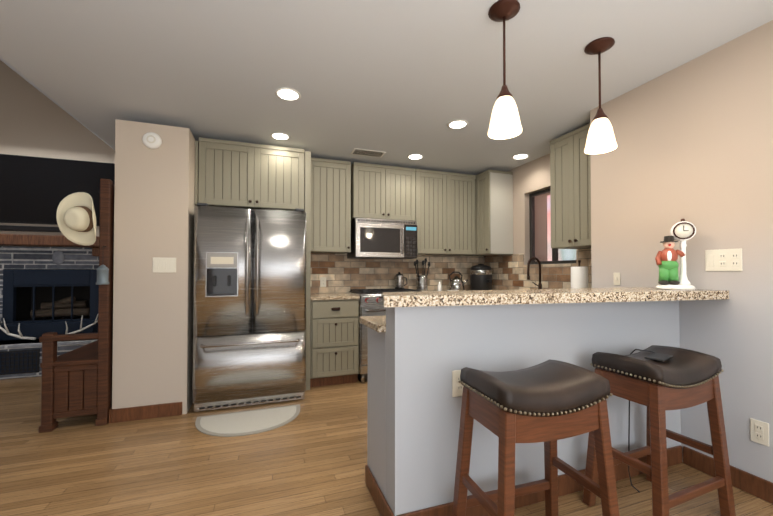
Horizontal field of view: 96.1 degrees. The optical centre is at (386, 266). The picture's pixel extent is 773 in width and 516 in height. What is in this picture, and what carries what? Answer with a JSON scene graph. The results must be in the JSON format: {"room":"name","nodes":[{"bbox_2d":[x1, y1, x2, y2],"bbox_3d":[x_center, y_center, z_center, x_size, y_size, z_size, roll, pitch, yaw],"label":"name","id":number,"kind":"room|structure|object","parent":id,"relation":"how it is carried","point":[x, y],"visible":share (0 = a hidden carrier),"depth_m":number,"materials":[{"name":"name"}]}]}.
{"room":"kitchen","nodes":[
{"label":"kitchen","id":0,"kind":"room"},
{"bbox_2d":[0,60,114,247],"bbox_3d":[-4.835,-1.570,4.327,4.060,5.600,0.480,0,-1,-19],"label":"wall","id":1,"kind":"structure","parent":0,"point":[34,122],"depth_m":4.27,"materials":[{"name":"paint"}]},
{"bbox_2d":[0,225,60,231],"bbox_3d":[-4.249,-0.457,4.210,0.800,0.060,0.090,0,-1,-19],"label":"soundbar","id":2,"kind":"object","parent":1,"relation":"attached to","point":[27,228],"visible":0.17,"depth_m":4.16,"materials":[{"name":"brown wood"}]},
{"bbox_2d":[0,154,114,225],"bbox_3d":[-4.086,-0.928,4.297,1.460,0.815,0.047,0,-1,-19],"label":"wall-mounted tv","id":3,"kind":"object","parent":1,"relation":"attached to","point":[35,190],"visible":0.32,"depth_m":4.23,"materials":[{"name":"black plastic"}]},
{"bbox_2d":[112,119,195,413],"bbox_3d":[-2.320,0.046,4.035,0.510,2.360,2.650,0,-1,-19],"label":"wall","id":4,"kind":"structure","parent":0,"point":[154,205],"depth_m":2.79,"materials":[{"name":"paint"}]},
{"bbox_2d":[142,132,161,148],"bbox_3d":[-1.879,-1.014,2.779,0.132,0.131,0.038,0,-1,-19],"label":"smoke detector","id":5,"kind":"object","parent":4,"relation":"attached to","point":[151,140],"visible":1,"depth_m":2.77,"materials":[{"name":"white plastic"}]},
{"bbox_2d":[152,257,175,272],"bbox_3d":[-1.796,-0.013,2.809,0.165,0.122,0.008,0,-1,-19],"label":"light switch","id":6,"kind":"object","parent":4,"relation":"attached to","point":[164,265],"visible":1,"depth_m":2.81,"materials":[{"name":"beige plastic"}]},
{"bbox_2d":[0,376,772,515],"bbox_3d":[-1.444,1.222,1.171,8.400,0.080,8.800,0,-1,-19],"label":"floor","id":7,"kind":"structure","parent":0,"point":[310,459],"depth_m":2.05,"materials":[{"name":"brown wood"}]},
{"bbox_2d":[0,246,98,378],"bbox_3d":[-4.431,0.489,3.929,2.780,1.470,0.474,0,-1,-19],"label":"stone fireplace","id":8,"kind":"object","parent":7,"relation":"on","point":[20,358],"visible":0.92,"depth_m":4.10,"materials":[{"name":"grey stone"}]},
{"bbox_2d":[0,315,97,339],"bbox_3d":[-3.916,0.691,4.033,1.006,0.317,0.168,0,-1,-19],"label":"antler mount","id":9,"kind":"object","parent":8,"relation":"on","point":[20,335],"visible":0.85,"depth_m":3.96,"materials":[{"name":"white"}]},
{"bbox_2d":[0,269,98,340],"bbox_3d":[-4.139,0.447,4.427,0.934,0.824,0.615,0,-1,-19],"label":"firebox insert","id":10,"kind":"object","parent":8,"relation":"in","point":[37,303],"visible":0.83,"depth_m":4.29,"materials":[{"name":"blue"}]},
{"bbox_2d":[0,234,98,256],"bbox_3d":[-4.376,-0.254,4.085,2.380,0.240,0.237,0,-1,-19],"label":"mantel","id":11,"kind":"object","parent":8,"relation":"attached to","point":[34,240],"depth_m":4.08,"materials":[{"name":"brown wood"}]},
{"bbox_2d":[39,179,114,432],"bbox_3d":[-2.492,0.271,3.065,0.415,1.880,1.016,0,-1,-19],"label":"bench","id":12,"kind":"object","parent":7,"relation":"on","point":[76,382],"visible":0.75,"depth_m":2.63,"materials":[{"name":"brown wood"}]},
{"bbox_2d":[56,192,95,245],"bbox_3d":[-2.269,-0.356,2.551,0.241,0.392,0.154,0,-1,-19],"label":"cowboy hat","id":13,"kind":"object","parent":12,"relation":"hanging from","point":[76,217],"visible":1,"depth_m":2.56,"materials":[{"name":"beige fabric"}]},
{"bbox_2d":[96,246,109,284],"bbox_3d":[-2.135,-0.013,2.615,0.084,0.293,0.087,0,-1,-19],"label":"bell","id":14,"kind":"object","parent":12,"relation":"hanging from","point":[102,274],"visible":0.98,"depth_m":2.59,"materials":[{"name":"grey metal"}]},
{"bbox_2d":[109,410,112,423],"bbox_3d":[-2.384,1.164,3.414,0.020,0.105,1.586,0,-1,-19],"label":"baseboard","id":15,"kind":"structure","parent":7,"relation":"on","point":[110,411],"depth_m":2.67,"materials":[{"name":"brown wood"}]},
{"bbox_2d":[110,402,181,422],"bbox_3d":[-1.887,1.154,2.757,0.466,0.105,0.015,0,-1,-19],"label":"baseboard","id":16,"kind":"structure","parent":7,"relation":"on","point":[167,409],"depth_m":2.75,"materials":[{"name":"brown wood"}]},
{"bbox_2d":[195,404,299,436],"bbox_3d":[-1.060,1.200,2.692,0.800,0.008,0.455,0,-1,-19],"label":"area rug","id":17,"kind":"object","parent":7,"relation":"on","point":[244,423],"visible":1,"depth_m":2.68,"materials":[{"name":"beige fabric"}]},
{"bbox_2d":[193,203,305,411],"bbox_3d":[-1.283,0.347,3.355,0.910,1.737,0.911,0,-1,-19],"label":"fridge","id":18,"kind":"object","parent":7,"relation":"on","point":[249,318],"visible":1,"depth_m":2.97,"materials":[{"name":"grey metal"}]},
{"bbox_2d":[195,141,310,389],"bbox_3d":[-1.341,0.036,3.571,1.025,2.365,0.627,0,-1,-19],"label":"panel","id":19,"kind":"object","parent":7,"relation":"on","point":[307,182],"visible":0.38,"depth_m":3.44,"materials":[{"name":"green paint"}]},
{"bbox_2d":[310,299,358,386],"bbox_3d":[-0.614,0.785,3.804,0.495,0.875,0.646,0,-1,-19],"label":"base cabinet","id":20,"kind":"object","parent":7,"relation":"on","point":[334,342],"visible":1,"depth_m":3.53,"materials":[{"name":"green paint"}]},
{"bbox_2d":[310,293,359,300],"bbox_3d":[-0.617,0.325,3.820,0.500,0.035,0.627,0,-1,-19],"label":"countertop","id":21,"kind":"structure","parent":20,"relation":"on","point":[330,296],"depth_m":3.57,"materials":[{"name":"stone"}]},
{"bbox_2d":[365,327,393,515],"bbox_3d":[0.846,0.756,2.028,1.892,0.878,0.430,0,-1,-19],"label":"base cabinet","id":22,"kind":"object","parent":7,"relation":"on","point":[375,474],"visible":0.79,"depth_m":1.75,"materials":[{"name":"grey"}]},
{"bbox_2d":[359,315,385,332],"bbox_3d":[0.808,0.299,2.103,1.918,0.035,0.338,0,-1,-19],"label":"countertop","id":23,"kind":"structure","parent":22,"relation":"on","point":[377,324],"depth_m":1.77,"materials":[{"name":"stone"}]},
{"bbox_2d":[347,288,420,382],"bbox_3d":[-0.007,0.746,3.982,0.755,0.957,0.679,0,-1,-19],"label":"range","id":24,"kind":"object","parent":7,"relation":"on","point":[370,302],"visible":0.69,"depth_m":3.63,"materials":[{"name":"silver metal"}]},
{"bbox_2d":[395,272,406,288],"bbox_3d":[0.177,0.166,4.193,0.163,0.207,0.114,0,-1,-19],"label":"steel percolator","id":25,"kind":"object","parent":24,"relation":"on","point":[399,280],"visible":1,"depth_m":4.14,"materials":[{"name":"grey metal"}]},
{"bbox_2d":[452,359,618,515],"bbox_3d":[0.583,0.799,1.395,0.556,0.774,0.392,0,-1,-19],"label":"stool","id":26,"kind":"object","parent":7,"relation":"on","point":[549,403],"visible":1,"depth_m":1.31,"materials":[{"name":"wood"}]},
{"bbox_2d":[583,345,735,515],"bbox_3d":[1.311,0.801,1.693,0.544,0.770,0.374,0,-1,-22],"label":"stool","id":27,"kind":"object","parent":7,"relation":"on","point":[681,378],"visible":0.9,"depth_m":1.60,"materials":[{"name":"wood"}]},
{"bbox_2d":[628,349,672,492],"bbox_3d":[1.295,0.808,1.746,0.198,0.756,0.284,0,-1,-19],"label":"cord","id":28,"kind":"object","parent":27,"relation":"on","point":[658,356],"visible":0.9,"depth_m":1.72,"materials":[{"name":"black plastic"}]},
{"bbox_3d":[1.400,0.784,3.752,0.643,0.875,2.078,0,-1,-19],"label":"sink","id":29,"kind":"object","parent":7,"relation":"on","visible":0},
{"bbox_3d":[1.141,0.323,3.666,1.193,0.035,2.081,0,-1,-19],"label":"countertop","id":30,"kind":"structure","parent":29,"relation":"on","visible":0},
{"bbox_2d":[414,258,429,291],"bbox_3d":[0.442,0.102,4.287,0.212,0.422,0.134,0,-1,-19],"label":"utensil crock","id":31,"kind":"object","parent":30,"relation":"on","point":[421,282],"visible":0.83,"depth_m":4.24,"materials":[{"name":"silver metal"}]},
{"bbox_2d":[448,272,467,290],"bbox_3d":[0.917,0.189,4.431,0.278,0.253,0.206,0,-1,-19],"label":"kettle","id":32,"kind":"object","parent":30,"relation":"on","point":[456,283],"visible":0.85,"depth_m":4.35,"materials":[{"name":"silver metal"}]},
{"bbox_2d":[470,264,491,289],"bbox_3d":[1.238,0.138,4.480,0.278,0.355,0.339,0,-1,-19],"label":"pressure cooker","id":33,"kind":"object","parent":30,"relation":"on","point":[480,276],"visible":0.96,"depth_m":4.39,"materials":[{"name":"black plastic"}]},
{"bbox_2d":[571,260,587,287],"bbox_3d":[1.702,0.117,3.064,0.150,0.355,0.148,0,-1,-19],"label":"paper towel roll","id":34,"kind":"object","parent":30,"relation":"on","point":[579,276],"visible":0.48,"depth_m":3.01,"materials":[{"name":"white paper"}]},
{"bbox_3d":[1.456,0.286,3.643,0.500,0.035,0.680,0,-1,-19],"label":"drop-in sink","id":35,"kind":"object","parent":30,"relation":"in","visible":0},
{"bbox_2d":[527,257,541,288],"bbox_3d":[1.550,0.083,3.720,0.244,0.370,0.188,0,-1,-19],"label":"gooseneck faucet","id":36,"kind":"object","parent":35,"relation":"on","point":[539,285],"visible":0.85,"depth_m":3.69,"materials":[{"name":"black metal"}]},
{"bbox_2d":[0,0,772,178],"bbox_3d":[-1.444,-2.837,1.232,8.400,3.160,8.800,0,-1,-19],"label":"ceiling","id":37,"kind":"structure","parent":0,"point":[398,82],"depth_m":2.12,"materials":[{"name":"grey paint"}]},
{"bbox_2d":[270,132,289,139],"bbox_3d":[-0.995,-1.220,3.252,0.180,0.010,0.180,0,-1,-19],"label":"recessed light","id":38,"kind":"object","parent":37,"relation":"in","point":[279,135],"visible":1,"depth_m":3.24,"materials":[{"name":"white plastic"}]},
{"bbox_2d":[275,87,300,100],"bbox_3d":[-0.705,-1.232,2.485,0.180,0.010,0.180,0,-1,-19],"label":"recessed light","id":39,"kind":"object","parent":37,"relation":"in","point":[286,93],"visible":1,"depth_m":2.47,"materials":[{"name":"white plastic"}]},
{"bbox_2d":[350,148,385,156],"bbox_3d":[-0.195,-1.213,3.707,0.350,0.010,0.170,0,-1,-19],"label":"ceiling vent","id":40,"kind":"object","parent":37,"relation":"in","point":[364,152],"visible":0.98,"depth_m":3.68,"materials":[{"name":"white plastic"}]},
{"bbox_2d":[407,154,423,158],"bbox_3d":[0.318,-1.211,3.829,0.180,0.010,0.180,0,-1,-19],"label":"recessed light","id":41,"kind":"object","parent":37,"relation":"in","point":[415,156],"visible":1,"depth_m":3.81,"materials":[{"name":"white plastic"}]},
{"bbox_2d":[447,119,467,128],"bbox_3d":[0.613,-1.224,2.989,0.180,0.010,0.180,0,-1,-19],"label":"recessed light","id":42,"kind":"object","parent":37,"relation":"in","point":[456,124],"visible":1,"depth_m":2.98,"materials":[{"name":"white plastic"}]},
{"bbox_2d":[488,0,521,138],"bbox_3d":[0.571,-0.947,1.682,0.160,0.604,0.160,0,-1,-19],"label":"pendant light","id":43,"kind":"object","parent":37,"relation":"hanging from","point":[505,122],"visible":1,"depth_m":1.65,"materials":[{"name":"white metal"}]},
{"bbox_2d":[512,153,528,158],"bbox_3d":[1.476,-1.211,3.821,0.180,0.010,0.180,0,-1,-19],"label":"recessed light","id":44,"kind":"object","parent":37,"relation":"in","point":[520,156],"visible":1,"depth_m":3.80,"materials":[{"name":"white plastic"}]},
{"bbox_2d":[584,37,616,153],"bbox_3d":[1.198,-0.951,1.950,0.160,0.589,0.160,0,-1,-19],"label":"pendant light","id":45,"kind":"object","parent":37,"relation":"hanging from","point":[600,139],"visible":1,"depth_m":1.92,"materials":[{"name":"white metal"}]},
{"bbox_2d":[386,300,680,515],"bbox_3d":[0.903,0.687,1.885,1.878,1.012,0.120,0,-1,-19],"label":"wall","id":46,"kind":"structure","parent":0,"point":[429,349],"depth_m":1.67,"materials":[{"name":"paint"}]},
{"bbox_2d":[452,370,463,396],"bbox_3d":[0.341,0.544,1.621,0.075,0.122,0.008,0,-1,-19],"label":"outlet","id":47,"kind":"object","parent":46,"relation":"attached to","point":[457,388],"visible":0.65,"depth_m":1.61,"materials":[{"name":"beige plastic"}]},
{"bbox_2d":[398,445,684,515],"bbox_3d":[0.911,1.139,1.807,1.844,0.105,0.019,0,-1,-19],"label":"baseboard","id":48,"kind":"structure","parent":46,"relation":"attached to","point":[566,485],"depth_m":1.80,"materials":[{"name":"brown wood"}]},
{"bbox_2d":[383,287,728,306],"bbox_3d":[0.897,0.154,1.820,1.938,0.048,0.475,0,-1,-19],"label":"bar","id":49,"kind":"object","parent":46,"relation":"on","point":[497,297],"visible":1,"depth_m":1.70,"materials":[{"name":"beige stone"}]},
{"bbox_2d":[655,219,695,289],"bbox_3d":[1.690,-0.075,2.035,0.164,0.413,0.164,0,-1,-19],"label":"figurine","id":50,"kind":"object","parent":49,"relation":"on","point":[683,231],"visible":1,"depth_m":2.02,"materials":[{"name":"white ceramic"}]},
{"bbox_2d":[493,154,590,264],"bbox_3d":[1.823,0.006,4.052,0.340,2.440,2.360,0,-1,-19],"label":"wall","id":51,"kind":"structure","parent":0,"point":[533,176],"depth_m":4.11,"materials":[{"name":"paint"}]},
{"bbox_2d":[465,169,512,255],"bbox_3d":[1.283,-0.660,4.510,0.377,1.015,0.610,0,-1,-19],"label":"upper cabinet","id":52,"kind":"object","parent":51,"relation":"attached to","point":[494,208],"visible":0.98,"depth_m":4.24,"materials":[{"name":"beige wood"}]},
{"bbox_2d":[529,188,576,264],"bbox_3d":[1.838,-0.448,3.788,0.050,0.836,0.716,0,-1,-19],"label":"kitchen window","id":53,"kind":"structure","parent":51,"relation":"in","point":[542,251],"depth_m":3.94,"materials":[{"name":"grey"}]},
{"bbox_2d":[550,123,590,248],"bbox_3d":[1.783,-0.681,3.083,0.377,1.015,0.530,0,-1,-19],"label":"upper cabinet","id":54,"kind":"object","parent":51,"relation":"attached to","point":[570,178],"visible":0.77,"depth_m":3.06,"materials":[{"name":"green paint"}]},
{"bbox_2d":[590,20,772,482],"bbox_3d":[2.792,-0.047,0.577,0.810,2.440,4.840,0,-1,-19],"label":"wall","id":55,"kind":"structure","parent":0,"point":[694,139],"depth_m":2.00,"materials":[{"name":"paint"}]},
{"bbox_2d":[613,273,619,284],"bbox_3d":[1.671,0.088,2.524,0.014,0.090,0.050,0,-1,-19],"label":"outlet","id":56,"kind":"object","parent":55,"relation":"attached to","point":[616,277],"visible":1,"depth_m":2.52,"materials":[{"name":"beige plastic"}]},
{"bbox_2d":[705,248,742,270],"bbox_3d":[1.879,-0.036,1.940,0.008,0.122,0.165,0,-1,-19],"label":"outlet","id":57,"kind":"object","parent":55,"relation":"attached to","point":[724,260],"visible":1,"depth_m":1.93,"materials":[{"name":"beige plastic"}]},
{"bbox_2d":[685,446,772,503],"bbox_3d":[2.501,1.114,0.133,0.019,0.105,4.229,0,-1,-19],"label":"baseboard","id":58,"kind":"structure","parent":55,"relation":"attached to","point":[754,485],"depth_m":1.86,"materials":[{"name":"brown wood"}]},
{"bbox_2d":[750,418,768,446],"bbox_3d":[1.926,0.855,1.793,0.008,0.118,0.072,0,-1,-19],"label":"outlet","id":59,"kind":"object","parent":55,"relation":"attached to","point":[759,432],"visible":1,"depth_m":1.79,"materials":[{"name":"beige plastic"}]},
{"bbox_3d":[-0.330,0.011,4.404,3.490,2.440,0.270,0,-1,-19],"label":"wall","id":60,"kind":"structure","parent":0,"visible":0},
{"bbox_2d":[198,137,304,210],"bbox_3d":[-1.353,-0.859,3.564,0.935,0.605,0.657,0,-1,-19],"label":"upper cabinet","id":61,"kind":"object","parent":60,"relation":"attached to","point":[234,174],"visible":0.98,"depth_m":3.27,"materials":[{"name":"green paint"}]},
{"bbox_2d":[311,157,350,253],"bbox_3d":[-0.671,-0.668,3.952,0.470,1.015,0.372,0,-1,-19],"label":"upper cabinet","id":62,"kind":"object","parent":60,"relation":"attached to","point":[330,205],"visible":0.98,"depth_m":3.81,"materials":[{"name":"green paint"}]},
{"bbox_2d":[351,162,414,220],"bbox_3d":[-0.064,-0.860,4.167,0.757,0.625,0.372,0,-1,-19],"label":"upper cabinet","id":63,"kind":"object","parent":60,"relation":"attached to","point":[382,191],"visible":0.98,"depth_m":4.01,"materials":[{"name":"green paint"}]},
{"bbox_2d":[347,217,416,258],"bbox_3d":[-0.048,-0.320,4.115,0.753,0.443,0.432,0,-1,-19],"label":"over-the-range microwave","id":64,"kind":"object","parent":63,"relation":"attached to","point":[372,238],"visible":1,"depth_m":3.94,"materials":[{"name":"grey metal"}]},
{"bbox_2d":[310,253,481,292],"bbox_3d":[0.203,0.082,4.435,2.456,0.466,0.013,0,-1,-19],"label":"backsplash","id":65,"kind":"structure","parent":60,"relation":"attached to","point":[341,273],"depth_m":4.33,"materials":[{"name":"brown tile"}]},
{"bbox_2d":[320,277,325,286],"bbox_3d":[-0.745,0.181,4.091,0.070,0.115,0.008,0,-1,-19],"label":"outlet","id":66,"kind":"object","parent":65,"relation":"attached to","point":[322,281],"visible":1,"depth_m":4.09,"materials":[{"name":"beige plastic"}]},
{"bbox_2d":[415,169,475,255],"bbox_3d":[0.692,-0.661,4.429,0.833,1.015,0.372,0,-1,-19],"label":"upper cabinet","id":67,"kind":"object","parent":60,"relation":"attached to","point":[445,213],"visible":0.94,"depth_m":4.28,"materials":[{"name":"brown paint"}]},
{"bbox_2d":[482,249,591,289],"bbox_3d":[1.704,0.073,3.849,0.010,0.466,2.040,0,-1,-19],"label":"backsplash","id":68,"kind":"structure","parent":60,"relation":"attached to","point":[509,272],"depth_m":4.00,"materials":[{"name":"brown tile"}]}
]}

